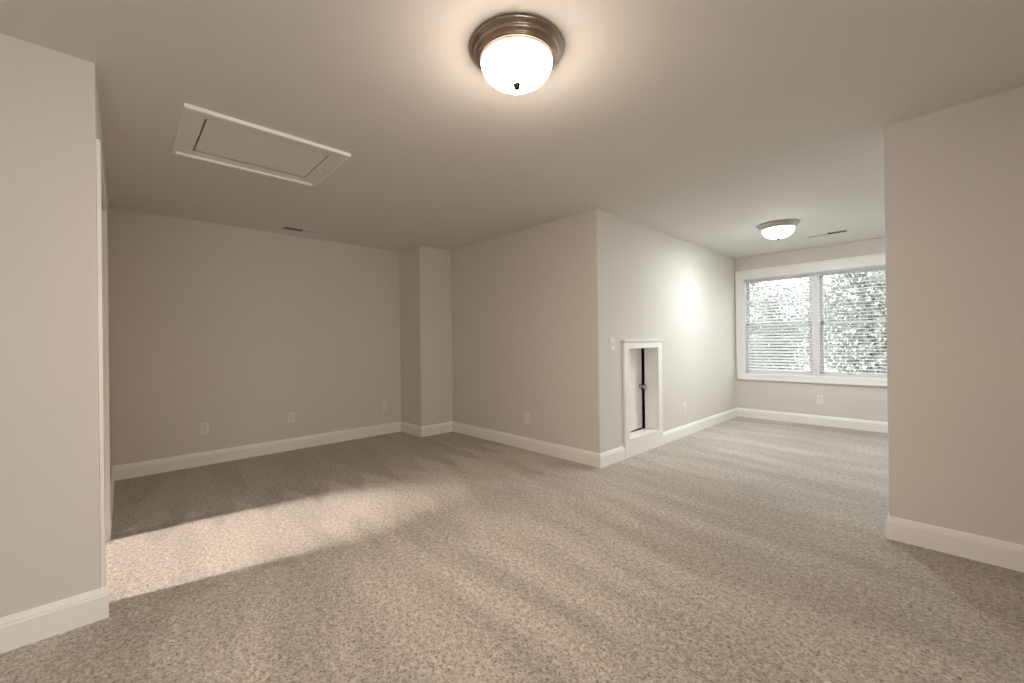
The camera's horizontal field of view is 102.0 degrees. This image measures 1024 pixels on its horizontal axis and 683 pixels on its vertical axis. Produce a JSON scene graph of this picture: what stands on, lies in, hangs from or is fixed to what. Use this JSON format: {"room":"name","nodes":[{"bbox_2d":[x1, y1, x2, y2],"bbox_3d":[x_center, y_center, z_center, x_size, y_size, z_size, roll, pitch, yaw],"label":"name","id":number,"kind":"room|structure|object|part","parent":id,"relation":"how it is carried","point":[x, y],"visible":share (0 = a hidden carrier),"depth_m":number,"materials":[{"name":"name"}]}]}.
{"room":"empty bonus room","nodes":[
{"label":"empty bonus room","id":0,"kind":"room"},
{"bbox_2d":[0,33,100,617],"bbox_3d":[-2.816,0.007,0.956,2.640,2.440,0.120,-1,0,-44],"label":"wall","id":1,"kind":"structure","parent":0,"point":[50,541],"depth_m":1.72,"materials":[{"name":"paint"}]},
{"bbox_2d":[0,586,108,653],"bbox_3d":[-2.746,1.159,0.913,2.664,0.134,0.015,-1,0,-44],"label":"baseboard","id":2,"kind":"structure","parent":1,"relation":"attached to","point":[32,625],"depth_m":1.71,"materials":[{"name":"paint"}]},
{"bbox_2d":[96,76,111,482],"bbox_3d":[-2.822,0.011,2.803,0.139,2.440,2.564,-1,0,-44],"label":"wall","id":3,"kind":"structure","parent":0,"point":[99,129],"depth_m":3.25,"materials":[{"name":"paint"}]},
{"bbox_2d":[96,139,110,587],"bbox_3d":[-2.224,0.168,2.177,0.140,2.108,1.073,-1,0,-44],"label":"door frame","id":4,"kind":"structure","parent":3,"relation":"attached to","point":[102,251],"depth_m":1.86,"materials":[{"name":"paint"}]},
{"bbox_2d":[110,466,114,529],"bbox_3d":[-3.050,1.167,3.158,0.015,0.134,1.473,-1,0,-43],"label":"baseboard","id":5,"kind":"structure","parent":3,"relation":"attached to","point":[112,472],"depth_m":3.06,"materials":[{"name":"paint"}]},
{"bbox_2d":[109,207,400,465],"bbox_3d":[-2.578,0.011,4.723,2.905,2.440,0.120,-1,0,-44],"label":"wall","id":6,"kind":"structure","parent":0,"point":[236,330],"depth_m":4.37,"materials":[{"name":"paint"}]},
{"bbox_2d":[200,422,208,434],"bbox_3d":[-3.076,0.871,4.150,0.072,0.117,0.012,-1,0,-44],"label":"wall outlet","id":7,"kind":"object","parent":6,"relation":"attached to","point":[204,427],"visible":1,"depth_m":4.14,"materials":[{"name":"white plastic"}]},
{"bbox_2d":[113,421,400,480],"bbox_3d":[-2.528,1.164,4.662,2.835,0.134,0.015,-1,0,-44],"label":"baseboard","id":8,"kind":"structure","parent":6,"relation":"attached to","point":[143,468],"depth_m":4.36,"materials":[{"name":"paint"}]},
{"bbox_2d":[287,412,294,422],"bbox_3d":[-2.503,0.862,4.696,0.072,0.117,0.012,-1,0,-44],"label":"wall outlet","id":9,"kind":"object","parent":6,"relation":"attached to","point":[291,416],"visible":1,"depth_m":4.70,"materials":[{"name":"white plastic"}]},
{"bbox_2d":[381,402,386,410],"bbox_3d":[-1.688,0.855,5.472,0.072,0.117,0.012,-1,0,-44],"label":"wall outlet","id":10,"kind":"object","parent":6,"relation":"attached to","point":[383,404],"visible":1,"depth_m":5.47,"materials":[{"name":"white plastic"}]},
{"bbox_2d":[399,245,452,425],"bbox_3d":[-1.165,-0.005,5.709,0.602,2.440,0.642,-1,0,-44],"label":"column","id":11,"kind":"structure","parent":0,"point":[424,271],"depth_m":5.43,"materials":[{"name":"paint"}]},
{"bbox_2d":[401,421,421,436],"bbox_3d":[-1.327,1.150,5.445,0.015,0.134,0.537,-1,0,-44],"label":"baseboard","id":12,"kind":"structure","parent":11,"relation":"attached to","point":[408,428],"depth_m":5.42,"materials":[{"name":"paint"}]},
{"bbox_2d":[421,421,452,436],"bbox_3d":[-0.972,1.145,5.422,0.497,0.134,0.015,-1,0,-44],"label":"baseboard","id":13,"kind":"structure","parent":11,"relation":"attached to","point":[440,428],"depth_m":5.40,"materials":[{"name":"paint"}]},
{"bbox_2d":[0,406,1023,682],"bbox_3d":[-1.285,1.282,0.553,15.281,0.150,8.200,-1,0,-44],"label":"floor","id":14,"kind":"structure","parent":0,"point":[737,549],"depth_m":2.11,"materials":[{"name":"carpet"}]},
{"bbox_2d":[0,0,1023,258],"bbox_3d":[-1.319,-1.308,0.558,15.281,0.150,8.200,-1,0,-44],"label":"ceiling","id":15,"kind":"structure","parent":0,"point":[703,123],"depth_m":2.16,"materials":[{"name":"paint"}]},
{"bbox_2d":[171,103,350,186],"bbox_3d":[-1.614,-1.220,2.681,0.864,0.031,0.709,-1,0,-44],"label":"attic hatch","id":16,"kind":"object","parent":15,"relation":"attached to","point":[242,145],"visible":1,"depth_m":2.62,"materials":[{"name":"paint"}]},
{"bbox_3d":[-1.606,-1.226,2.672,0.646,0.018,0.480,-1,0,-44],"label":"panel","id":17,"kind":"part","parent":16,"relation":"part of","materials":[{"name":"paint"}]},
{"bbox_2d":[280,226,324,234],"bbox_3d":[-2.288,-1.260,4.530,0.410,0.104,0.160,-1,0,-44],"label":"ceiling vent","id":18,"kind":"object","parent":15,"relation":"in","point":[295,229],"visible":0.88,"depth_m":4.54,"materials":[{"name":"white plastic"}]},
{"bbox_2d":[470,13,562,93],"bbox_3d":[0.020,-1.163,1.772,0.396,0.176,0.396,-1,0,-44],"label":"ceiling light","id":19,"kind":"object","parent":15,"relation":"attached to","point":[516,53],"visible":1,"depth_m":1.67,"materials":[{"name":"white glass"}]},
{"bbox_3d":[0.020,-1.150,1.772,0.306,0.104,0.306,-1,0,-44],"label":"lamp shade","id":20,"kind":"part","parent":19,"relation":"part of","materials":[{"name":"white glass"}]},
{"bbox_2d":[757,219,799,239],"bbox_3d":[2.909,-1.195,4.530,0.396,0.176,0.396,-1,0,-44],"label":"ceiling light","id":21,"kind":"object","parent":15,"relation":"attached to","point":[777,229],"visible":1,"depth_m":4.42,"materials":[{"name":"white glass"}]},
{"bbox_3d":[2.909,-1.182,4.530,0.306,0.104,0.306,-1,0,-44],"label":"lamp shade","id":22,"kind":"part","parent":21,"relation":"part of","materials":[{"name":"white glass"}]},
{"bbox_2d":[805,229,849,237],"bbox_3d":[3.770,-1.337,4.966,0.160,0.104,0.410,-1,0,-44],"label":"ceiling vent","id":23,"kind":"object","parent":15,"relation":"in","point":[845,230],"visible":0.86,"depth_m":4.97,"materials":[{"name":"white plastic"}]},
{"bbox_2d":[451,208,606,452],"bbox_3d":[0.043,-0.022,4.790,0.120,2.440,2.356,-1,0,-44],"label":"wall","id":24,"kind":"structure","parent":0,"point":[528,305],"depth_m":4.48,"materials":[{"name":"paint"}]},
{"bbox_2d":[453,421,600,467],"bbox_3d":[0.014,1.131,4.736,0.015,0.134,2.370,-1,0,-44],"label":"baseboard","id":25,"kind":"structure","parent":24,"relation":"attached to","point":[581,456],"depth_m":4.51,"materials":[{"name":"paint"}]},
{"bbox_2d":[525,412,529,423],"bbox_3d":[0.166,0.846,4.580,0.012,0.117,0.072,-1,0,-44],"label":"wall outlet","id":26,"kind":"object","parent":24,"relation":"attached to","point":[527,415],"visible":1,"depth_m":4.57,"materials":[{"name":"white plastic"}]},
{"bbox_2d":[604,211,736,450],"bbox_3d":[2.141,-0.049,5.245,3.546,2.440,0.120,-1,0,-44],"label":"wall","id":27,"kind":"structure","parent":0,"point":[659,285],"depth_m":4.96,"materials":[{"name":"paint"}]},
{"bbox_2d":[600,446,624,467],"bbox_3d":[0.978,1.117,4.027,0.434,0.134,0.015,-1,0,-44],"label":"baseboard","id":28,"kind":"structure","parent":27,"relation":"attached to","point":[615,455],"depth_m":4.01,"materials":[{"name":"paint"}]},
{"bbox_2d":[610,338,614,349],"bbox_3d":[0.983,0.024,4.048,0.075,0.122,0.020,-1,0,-44],"label":"light switch","id":29,"kind":"object","parent":27,"relation":"attached to","point":[612,342],"visible":1,"depth_m":4.05,"materials":[{"name":"white plastic"}]},
{"bbox_2d":[622,340,663,458],"bbox_3d":[1.353,0.582,4.520,0.833,1.197,0.251,-1,0,-44],"label":"door","id":30,"kind":"structure","parent":27,"relation":"in","point":[650,437],"depth_m":4.66,"materials":[{"name":"paint"}]},
{"bbox_3d":[1.416,-0.005,4.447,0.833,0.026,0.046,-1,0,-44],"label":"cap moulding","id":31,"kind":"part","parent":30,"relation":"part of","materials":[{"name":"paint"}]},
{"bbox_3d":[1.375,1.008,4.501,0.635,0.019,0.170,-1,0,-44],"label":"sill","id":32,"kind":"part","parent":30,"relation":"part of","materials":[{"name":"paint"}]},
{"bbox_2d":[663,408,736,444],"bbox_3d":[2.599,1.099,5.572,2.450,0.134,0.015,-1,0,-44],"label":"baseboard","id":33,"kind":"structure","parent":27,"relation":"attached to","point":[682,431],"depth_m":5.38,"materials":[{"name":"paint"}]},
{"bbox_2d":[641,237,887,421],"bbox_3d":[4.228,-0.075,5.726,0.140,2.440,8.058,-1,0,-44],"label":"wall","id":34,"kind":"structure","parent":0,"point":[860,402],"depth_m":5.71,"materials":[{"name":"paint"}]},
{"bbox_2d":[745,273,814,374],"bbox_3d":[3.888,-0.236,6.035,0.055,1.402,0.868,-1,0,-44],"label":"window blind","id":35,"kind":"object","parent":34,"relation":"attached to","point":[804,276],"visible":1,"depth_m":6.02,"materials":[{"name":"white plastic"}]},
{"bbox_3d":[3.897,0.454,6.033,0.052,0.022,0.860,-1,0,-44],"label":"rail","id":36,"kind":"part","parent":35,"relation":"part of","materials":[{"name":"white plastic"}]},
{"bbox_2d":[735,253,886,386],"bbox_3d":[4.204,-0.262,5.729,0.168,1.662,1.994,-1,0,-44],"label":"window","id":37,"kind":"structure","parent":34,"relation":"attached to","point":[874,260],"depth_m":5.72,"materials":[{"name":"paint"}]},
{"bbox_3d":[3.924,-0.583,6.104,0.028,0.708,0.833,-1,0,-44],"label":"sash","id":38,"kind":"part","parent":37,"relation":"part of","materials":[{"name":"white plastic"}]},
{"bbox_3d":[3.911,0.101,6.082,0.028,0.732,0.833,-1,0,-44],"label":"sash","id":39,"kind":"part","parent":37,"relation":"part of","materials":[{"name":"white plastic"}]},
{"bbox_3d":[4.561,-0.593,5.436,0.028,0.708,0.833,-1,0,-44],"label":"sash","id":40,"kind":"part","parent":37,"relation":"part of","materials":[{"name":"white plastic"}]},
{"bbox_3d":[4.548,0.092,5.414,0.028,0.732,0.833,-1,0,-44],"label":"sash","id":41,"kind":"part","parent":37,"relation":"part of","materials":[{"name":"white plastic"}]},
{"bbox_2d":[737,408,887,432],"bbox_3d":[4.859,1.069,4.965,0.015,0.134,4.011,-1,0,-44],"label":"baseboard","id":42,"kind":"structure","parent":34,"relation":"attached to","point":[857,424],"depth_m":5.68,"materials":[{"name":"paint"}]},
{"bbox_2d":[817,395,822,403],"bbox_3d":[4.203,0.792,5.657,0.012,0.117,0.072,-1,0,-44],"label":"wall outlet","id":43,"kind":"object","parent":34,"relation":"attached to","point":[819,397],"visible":1,"depth_m":5.65,"materials":[{"name":"white plastic"}]},
{"bbox_2d":[815,266,886,377],"bbox_3d":[4.495,-0.245,5.397,0.055,1.402,0.868,-1,0,-44],"label":"window blind","id":44,"kind":"object","parent":34,"relation":"attached to","point":[877,267],"visible":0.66,"depth_m":5.42,"materials":[{"name":"white plastic"}]},
{"bbox_3d":[4.279,-0.230,5.624,0.055,1.344,0.002,-1,0,-44],"label":"ladder cord","id":45,"kind":"part","parent":44,"relation":"part of","materials":[{"name":"white fabric"}]},
{"bbox_3d":[4.504,0.445,5.396,0.052,0.022,0.860,-1,0,-44],"label":"rail","id":46,"kind":"part","parent":44,"relation":"part of","materials":[{"name":"white plastic"}]},
{"bbox_2d":[884,86,1023,544],"bbox_3d":[3.244,-0.070,1.467,0.120,2.440,2.848,-1,0,-44],"label":"wall","id":47,"kind":"structure","parent":0,"point":[954,176],"depth_m":2.25,"materials":[{"name":"paint"}]},
{"bbox_2d":[885,516,1023,572],"bbox_3d":[3.205,1.084,1.423,0.015,0.134,2.863,-1,0,-44],"label":"baseboard","id":48,"kind":"structure","parent":47,"relation":"attached to","point":[1005,554],"depth_m":2.25,"materials":[{"name":"paint"}]},
{"label":"outside","id":49,"kind":"structure","parent":0,"visible":0},
{"bbox_3d":[24.528,4.067,23.304,52.400,0.300,80.000,-1,0,-44],"label":"ground","id":50,"kind":"structure","parent":49,"visible":0},
{"bbox_2d":[750,282,799,365],"bbox_3d":[11.138,0.379,19.882,4.843,7.416,4.704,-1,0,-44],"label":"tree","id":51,"kind":"object","parent":50,"relation":"on","point":[751,284],"visible":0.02,"depth_m":18.92,"materials":[{"name":"green plant"}]},
{"bbox_2d":[750,278,849,370],"bbox_3d":[8.642,0.971,13.364,3.598,6.272,3.831,-1,0,-7],"label":"tree","id":52,"kind":"object","parent":50,"relation":"on","point":[799,278],"visible":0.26,"depth_m":12.96,"materials":[{"name":"green plant"}]},
{"bbox_2d":[782,270,886,374],"bbox_3d":[7.480,0.873,8.680,3.098,6.480,3.265,-1,0,3],"label":"tree","id":53,"kind":"object","parent":50,"relation":"on","point":[864,307],"visible":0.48,"depth_m":8.51,"materials":[{"name":"green plant"}]},
{"bbox_2d":[801,270,886,371],"bbox_3d":[14.044,-0.269,15.663,5.460,8.619,5.267,-1,0,-35],"label":"tree","id":54,"kind":"object","parent":50,"relation":"on","point":[829,283],"visible":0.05,"depth_m":15.67,"materials":[{"name":"green plant"}]}
]}

